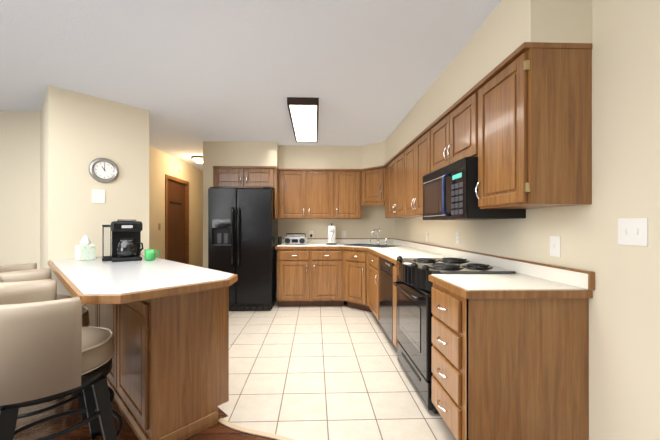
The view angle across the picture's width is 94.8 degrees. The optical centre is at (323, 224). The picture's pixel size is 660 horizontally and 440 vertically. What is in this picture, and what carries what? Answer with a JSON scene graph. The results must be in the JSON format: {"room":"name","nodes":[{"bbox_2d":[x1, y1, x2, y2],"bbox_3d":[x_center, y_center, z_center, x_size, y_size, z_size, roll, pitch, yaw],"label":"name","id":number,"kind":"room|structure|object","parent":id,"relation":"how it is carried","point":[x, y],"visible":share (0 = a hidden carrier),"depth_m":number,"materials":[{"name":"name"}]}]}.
{"room":"kitchen","nodes":[
{"label":"kitchen","id":0,"kind":"room"},
{"bbox_2d":[0,111,39,268],"bbox_3d":[-4.558,-0.010,3.346,2.887,2.480,0.120,0,0,-2],"label":"wall","id":1,"kind":"structure","parent":0,"point":[19,187],"depth_m":3.32,"materials":[{"name":"beige paint"}]},
{"bbox_2d":[40,85,148,305],"bbox_3d":[-2.697,-0.010,3.494,1.422,2.480,0.813,0,0,43],"label":"wall","id":2,"kind":"structure","parent":0,"point":[80,133],"depth_m":2.93,"materials":[{"name":"beige paint"}]},
{"bbox_2d":[92,189,104,203],"bbox_3d":[-2.208,-0.280,2.972,0.006,0.135,0.105,0,0,43],"label":"switch plate","id":3,"kind":"object","parent":2,"relation":"attached to","point":[98,195],"visible":1,"depth_m":2.97,"materials":[{"name":"white plastic"}]},
{"bbox_2d":[89,158,118,182],"bbox_3d":[-2.167,-0.540,2.998,0.030,0.248,0.248,0,0,43],"label":"clock","id":4,"kind":"object","parent":2,"relation":"attached to","point":[103,170],"visible":1,"depth_m":2.99,"materials":[{"name":"grey metal"}]},
{"bbox_2d":[13,392,274,439],"bbox_3d":[-2.313,1.255,3.248,7.370,0.050,9.320,0,0,-2],"label":"floor","id":5,"kind":"structure","parent":0,"point":[218,431],"depth_m":1.83,"materials":[{"name":"brown wood"}]},
{"bbox_2d":[0,263,72,299],"bbox_3d":[-2.167,0.770,2.232,0.649,0.920,0.612,0,0,40],"label":"stool","id":6,"kind":"object","parent":5,"relation":"on","point":[25,276],"visible":0.04,"depth_m":2.05,"materials":[{"name":"beige leather"}]},
{"bbox_2d":[0,268,89,420],"bbox_3d":[-1.812,0.769,1.911,0.612,0.920,0.649,0,0,-43],"label":"stool","id":7,"kind":"object","parent":5,"relation":"on","point":[85,323],"visible":0.1,"depth_m":1.86,"materials":[{"name":"beige leather"}]},
{"bbox_2d":[0,280,122,439],"bbox_3d":[-1.324,0.769,1.450,0.649,0.920,0.612,0,0,41],"label":"stool","id":8,"kind":"object","parent":5,"relation":"on","point":[51,348],"visible":1,"depth_m":1.25,"materials":[{"name":"beige leather"}]},
{"bbox_2d":[149,146,202,266],"bbox_3d":[-2.836,-0.009,5.925,0.120,2.480,3.700,0,0,-2],"label":"wall","id":9,"kind":"structure","parent":0,"point":[161,164],"depth_m":5.39,"materials":[{"name":"beige paint"}]},
{"bbox_2d":[165,174,188,263],"bbox_3d":[-2.823,0.173,5.750,0.135,2.115,0.980,0,0,-2],"label":"door frame","id":10,"kind":"structure","parent":9,"relation":"attached to","point":[176,219],"depth_m":5.79,"materials":[{"name":"brown wood"}]},
{"bbox_2d":[203,141,213,267],"bbox_3d":[-1.778,-0.009,6.166,0.150,2.480,3.280,0,0,-2],"label":"wall","id":11,"kind":"structure","parent":0,"point":[208,175],"depth_m":4.53,"materials":[{"name":"beige paint"}]},
{"bbox_2d":[0,0,501,170],"bbox_3d":[-2.313,-1.300,3.249,7.370,0.100,9.320,0,0,-2],"label":"ceiling","id":12,"kind":"structure","parent":0,"point":[191,76],"depth_m":2.29,"materials":[{"name":"white paint"}]},
{"bbox_2d":[191,156,202,162],"bbox_3d":[-2.297,-1.199,5.631,0.300,0.099,0.300,0,0,-2],"label":"light","id":13,"kind":"object","parent":12,"relation":"attached to","point":[198,159],"visible":0.71,"depth_m":5.53,"materials":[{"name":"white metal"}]},
{"bbox_2d":[287,97,318,141],"bbox_3d":[-0.224,-1.214,3.645,0.310,0.069,1.350,0,0,-2],"label":"kitchen ceiling light","id":14,"kind":"object","parent":12,"relation":"attached to","point":[303,112],"visible":1,"depth_m":3.35,"materials":[{"name":"white plastic"}]},
{"bbox_2d":[278,204,393,237],"bbox_3d":[-0.238,-0.009,5.160,2.870,2.480,0.120,0,0,-2],"label":"wall","id":15,"kind":"structure","parent":0,"point":[370,221],"depth_m":5.12,"materials":[{"name":"beige paint"}]},
{"bbox_2d":[213,166,276,193],"bbox_3d":[-1.204,-0.719,4.806,0.914,0.320,0.529,0,0,-2],"label":"upper cabinet","id":16,"kind":"object","parent":15,"relation":"attached to","point":[238,177],"depth_m":4.55,"materials":[{"name":"brown wood"}]},
{"bbox_2d":[277,168,328,217],"bbox_3d":[-0.246,-0.489,4.927,0.940,0.780,0.343,0,0,-2],"label":"upper cabinet","id":17,"kind":"object","parent":15,"relation":"attached to","point":[301,193],"depth_m":4.75,"materials":[{"name":"brown wood"}]},
{"bbox_2d":[282,238,392,243],"bbox_3d":[0.209,0.270,5.098,1.890,0.087,0.022,0,0,-2],"label":"backsplash","id":18,"kind":"structure","parent":15,"relation":"attached to","point":[312,240],"depth_m":5.09,"materials":[{"name":"white laminate"}]},
{"bbox_2d":[329,169,368,217],"bbox_3d":[0.369,-0.489,4.918,0.568,0.780,0.396,0,0,-2],"label":"upper cabinet","id":19,"kind":"object","parent":15,"relation":"attached to","point":[344,184],"depth_m":4.77,"materials":[{"name":"brown wood"}]},
{"bbox_2d":[218,300,456,439],"bbox_3d":[-0.762,1.238,4.614,3.950,0.024,6.440,0,0,-2],"label":"floor","id":20,"kind":"structure","parent":0,"point":[317,373],"depth_m":2.39,"materials":[{"name":"beige tile"}]},
{"bbox_2d":[80,259,155,326],"bbox_3d":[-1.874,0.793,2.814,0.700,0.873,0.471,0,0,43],"label":"base cabinet","id":21,"kind":"object","parent":20,"relation":"on","point":[86,266],"depth_m":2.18,"materials":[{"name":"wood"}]},
{"bbox_2d":[75,235,95,260],"bbox_3d":[-2.154,0.203,2.742,0.120,0.220,0.120,0,0,35],"label":"tissue box","id":22,"kind":"object","parent":21,"relation":"on","point":[85,250],"visible":1,"depth_m":2.71,"materials":[{"name":"white paper"}]},
{"bbox_2d":[102,219,143,261],"bbox_3d":[-1.788,0.133,2.704,0.306,0.360,0.285,0,0,-35],"label":"coffee maker","id":23,"kind":"object","parent":21,"relation":"on","point":[127,244],"visible":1,"depth_m":2.63,"materials":[{"name":"black plastic"},{"name":"clear glass"}]},
{"bbox_2d":[92,263,175,387],"bbox_3d":[-1.450,0.793,2.414,0.746,0.873,0.471,0,0,43],"label":"base cabinet","id":24,"kind":"object","parent":20,"relation":"on","point":[101,276],"depth_m":2.15,"materials":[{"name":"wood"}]},
{"bbox_2d":[112,267,231,439],"bbox_3d":[-1.026,0.793,2.014,0.700,0.873,0.471,0,0,43],"label":"base cabinet","id":25,"kind":"object","parent":20,"relation":"on","point":[165,322],"depth_m":1.75,"materials":[{"name":"brown wood"}]},
{"bbox_2d":[144,249,159,260],"bbox_3d":[-1.521,0.265,2.688,0.120,0.095,0.086,0,0,-22],"label":"mug","id":26,"kind":"object","parent":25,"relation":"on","point":[150,255],"visible":1,"depth_m":2.65,"materials":[{"name":"green ceramic"}]},
{"bbox_2d":[208,187,277,310],"bbox_3d":[-1.191,0.342,4.620,0.887,1.753,0.824,0,0,-2],"label":"fridge","id":27,"kind":"object","parent":20,"relation":"on","point":[242,233],"visible":0.92,"depth_m":4.28,"materials":[{"name":"black metal"}]},
{"bbox_2d":[218,418,293,439],"bbox_3d":[0.319,1.223,1.678,1.959,0.007,0.537,0,0,-2],"label":"trim","id":28,"kind":"structure","parent":20,"relation":"on","point":[247,430],"depth_m":1.79,"materials":[{"name":"beige wood"}]},
{"bbox_2d":[277,249,344,306],"bbox_3d":[-0.169,0.794,4.759,1.065,0.872,0.681,0,0,-2],"label":"base cabinet","id":29,"kind":"object","parent":20,"relation":"on","point":[305,277],"depth_m":4.49,"materials":[{"name":"brown wood"}]},
{"bbox_2d":[345,249,360,309],"bbox_3d":[0.754,0.794,4.670,0.912,0.872,0.912,0,0,-2],"label":"base cabinet","id":30,"kind":"object","parent":20,"relation":"on","point":[352,257],"depth_m":4.38,"materials":[{"name":"brown wood"}]},
{"bbox_2d":[275,244,362,249],"bbox_3d":[-0.077,0.335,4.627,1.290,0.041,0.947,0,0,-2],"label":"countertop","id":31,"kind":"structure","parent":30,"relation":"on","point":[283,246],"depth_m":4.48,"materials":[{"name":"white laminate"}]},
{"bbox_2d":[278,236,281,244],"bbox_3d":[-0.692,0.244,4.786,0.050,0.140,0.140,0,0,-2],"label":"speaker","id":32,"kind":"object","parent":31,"relation":"on","point":[279,240],"visible":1,"depth_m":4.72},
{"bbox_2d":[285,233,306,244],"bbox_3d":[-0.443,0.222,4.810,0.340,0.183,0.167,0,0,6],"label":"radio","id":33,"kind":"object","parent":31,"relation":"on","point":[295,240],"visible":1,"depth_m":4.74,"materials":[{"name":"grey plastic"}]},
{"bbox_2d":[326,223,336,244],"bbox_3d":[0.126,0.141,4.880,0.170,0.345,0.170,0,0,-2],"label":"paper towel holder","id":34,"kind":"object","parent":31,"relation":"on","point":[331,234],"visible":1,"depth_m":4.83,"materials":[{"name":"white paper"}]},
{"bbox_2d":[363,244,592,298],"bbox_3d":[0.927,0.335,3.293,0.641,0.041,3.671,0,0,-2],"label":"countertop","id":35,"kind":"structure","parent":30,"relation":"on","point":[496,286],"depth_m":1.62,"materials":[{"name":"white laminate"}]},
{"bbox_2d":[344,228,399,247],"bbox_3d":[0.713,0.200,4.627,0.800,0.304,0.523,0,0,43],"label":"sink","id":36,"kind":"object","parent":35,"relation":"in","point":[374,245],"visible":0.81,"depth_m":4.70,"materials":[{"name":"silver metal"}]},
{"bbox_2d":[361,250,398,332],"bbox_3d":[0.892,0.794,3.879,0.681,0.872,0.815,0,0,-2],"label":"base cabinet","id":37,"kind":"object","parent":20,"relation":"on","point":[370,267],"depth_m":3.84,"materials":[{"name":"brown wood"}]},
{"bbox_2d":[379,257,393,342],"bbox_3d":[0.938,0.796,3.168,0.614,0.868,0.590,0,0,-2],"label":"dishwasher","id":38,"kind":"object","parent":37,"relation":"in","point":[386,294],"visible":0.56,"depth_m":3.10,"materials":[{"name":"black"}]},
{"bbox_2d":[393,255,515,413],"bbox_3d":[0.902,0.738,2.321,0.625,0.944,0.790,0,0,-2],"label":"range","id":39,"kind":"object","parent":20,"relation":"on","point":[413,284],"visible":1,"depth_m":2.13,"materials":[{"name":"black enamelled metal"},{"name":"dark glass"}]},
{"bbox_2d":[431,283,588,439],"bbox_3d":[0.987,0.793,1.707,0.618,0.872,0.452,0,0,-2],"label":"base cabinet","id":40,"kind":"object","parent":20,"relation":"on","point":[510,369],"depth_m":1.48,"materials":[{"name":"brown wood"}]},
{"bbox_2d":[213,0,591,168],"bbox_3d":[-0.183,-1.065,3.266,2.870,0.369,3.670,0,0,-2],"label":"soffit","id":41,"kind":"structure","parent":0,"point":[506,29],"depth_m":2.25,"materials":[{"name":"beige paint"}]},
{"bbox_2d":[394,0,659,439],"bbox_3d":[1.310,-0.010,3.354,0.120,2.480,9.320,0,0,-2],"label":"wall","id":42,"kind":"structure","parent":0,"point":[624,352],"depth_m":1.35,"materials":[{"name":"beige paint"}]},
{"bbox_2d":[361,166,380,205],"bbox_3d":[0.902,-0.614,4.817,0.608,0.530,0.628,0,0,-2],"label":"upper cabinet","id":43,"kind":"object","parent":42,"relation":"attached to","point":[370,177],"depth_m":4.65,"materials":[{"name":"brown wood"}]},
{"bbox_2d":[377,161,388,217],"bbox_3d":[1.031,-0.490,4.367,0.376,0.780,0.395,0,0,-2],"label":"upper cabinet","id":44,"kind":"object","parent":42,"relation":"attached to","point":[385,168],"depth_m":4.48,"materials":[{"name":"brown wood"}]},
{"bbox_2d":[389,150,400,217],"bbox_3d":[1.073,-0.490,3.813,0.323,0.780,0.826,0,0,-2],"label":"upper cabinet","id":45,"kind":"object","parent":42,"relation":"attached to","point":[395,162],"depth_m":3.85,"materials":[{"name":"brown wood"}]},
{"bbox_2d":[401,122,432,217],"bbox_3d":[1.094,-0.490,3.082,0.323,0.780,0.904,0,0,-2],"label":"upper cabinet","id":46,"kind":"object","parent":42,"relation":"attached to","point":[417,156],"depth_m":3.08,"materials":[{"name":"brown wood"}]},
{"bbox_2d":[433,84,476,170],"bbox_3d":[1.117,-0.658,2.310,0.323,0.445,0.776,0,0,-2],"label":"upper cabinet","id":47,"kind":"object","parent":42,"relation":"attached to","point":[455,130],"depth_m":2.18,"materials":[{"name":"brown wood"}]},
{"bbox_2d":[423,157,525,219],"bbox_3d":[1.056,-0.236,2.309,0.442,0.393,0.765,0,0,-2],"label":"microwave","id":48,"kind":"object","parent":47,"relation":"attached to","point":[449,193],"visible":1,"depth_m":2.03,"materials":[{"name":"black"}]},
{"bbox_2d":[456,232,459,243],"bbox_3d":[1.260,0.120,2.852,0.007,0.115,0.072,0,0,-2],"label":"electrical outlet","id":49,"kind":"object","parent":42,"relation":"attached to","point":[457,237],"visible":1,"depth_m":2.84,"materials":[{"name":"white plastic"}]},
{"bbox_2d":[393,238,594,289],"bbox_3d":[1.236,0.270,3.296,0.022,0.087,3.683,0,0,-2],"label":"backsplash","id":50,"kind":"structure","parent":42,"relation":"attached to","point":[584,279],"depth_m":1.93,"materials":[{"name":"white laminate"}]},
{"bbox_2d":[475,42,591,208],"bbox_3d":[1.134,-0.491,1.729,0.323,0.780,0.521,0,0,-2],"label":"upper cabinet","id":51,"kind":"object","parent":42,"relation":"attached to","point":[517,122],"depth_m":1.47,"materials":[{"name":"brown wood"}]},
{"bbox_2d":[550,236,560,256],"bbox_3d":[1.291,0.119,1.698,0.012,0.115,0.072,0,0,-2],"label":"light switch","id":52,"kind":"object","parent":42,"relation":"attached to","point":[555,246],"visible":1,"depth_m":1.69,"materials":[{"name":"white plastic"}]},
{"bbox_2d":[618,218,647,245],"bbox_3d":[1.303,0.029,1.285,0.012,0.115,0.118,0,0,-2],"label":"double light switch","id":53,"kind":"object","parent":42,"relation":"attached to","point":[633,231],"visible":1,"depth_m":1.28,"materials":[{"name":"white plastic"}]}
]}

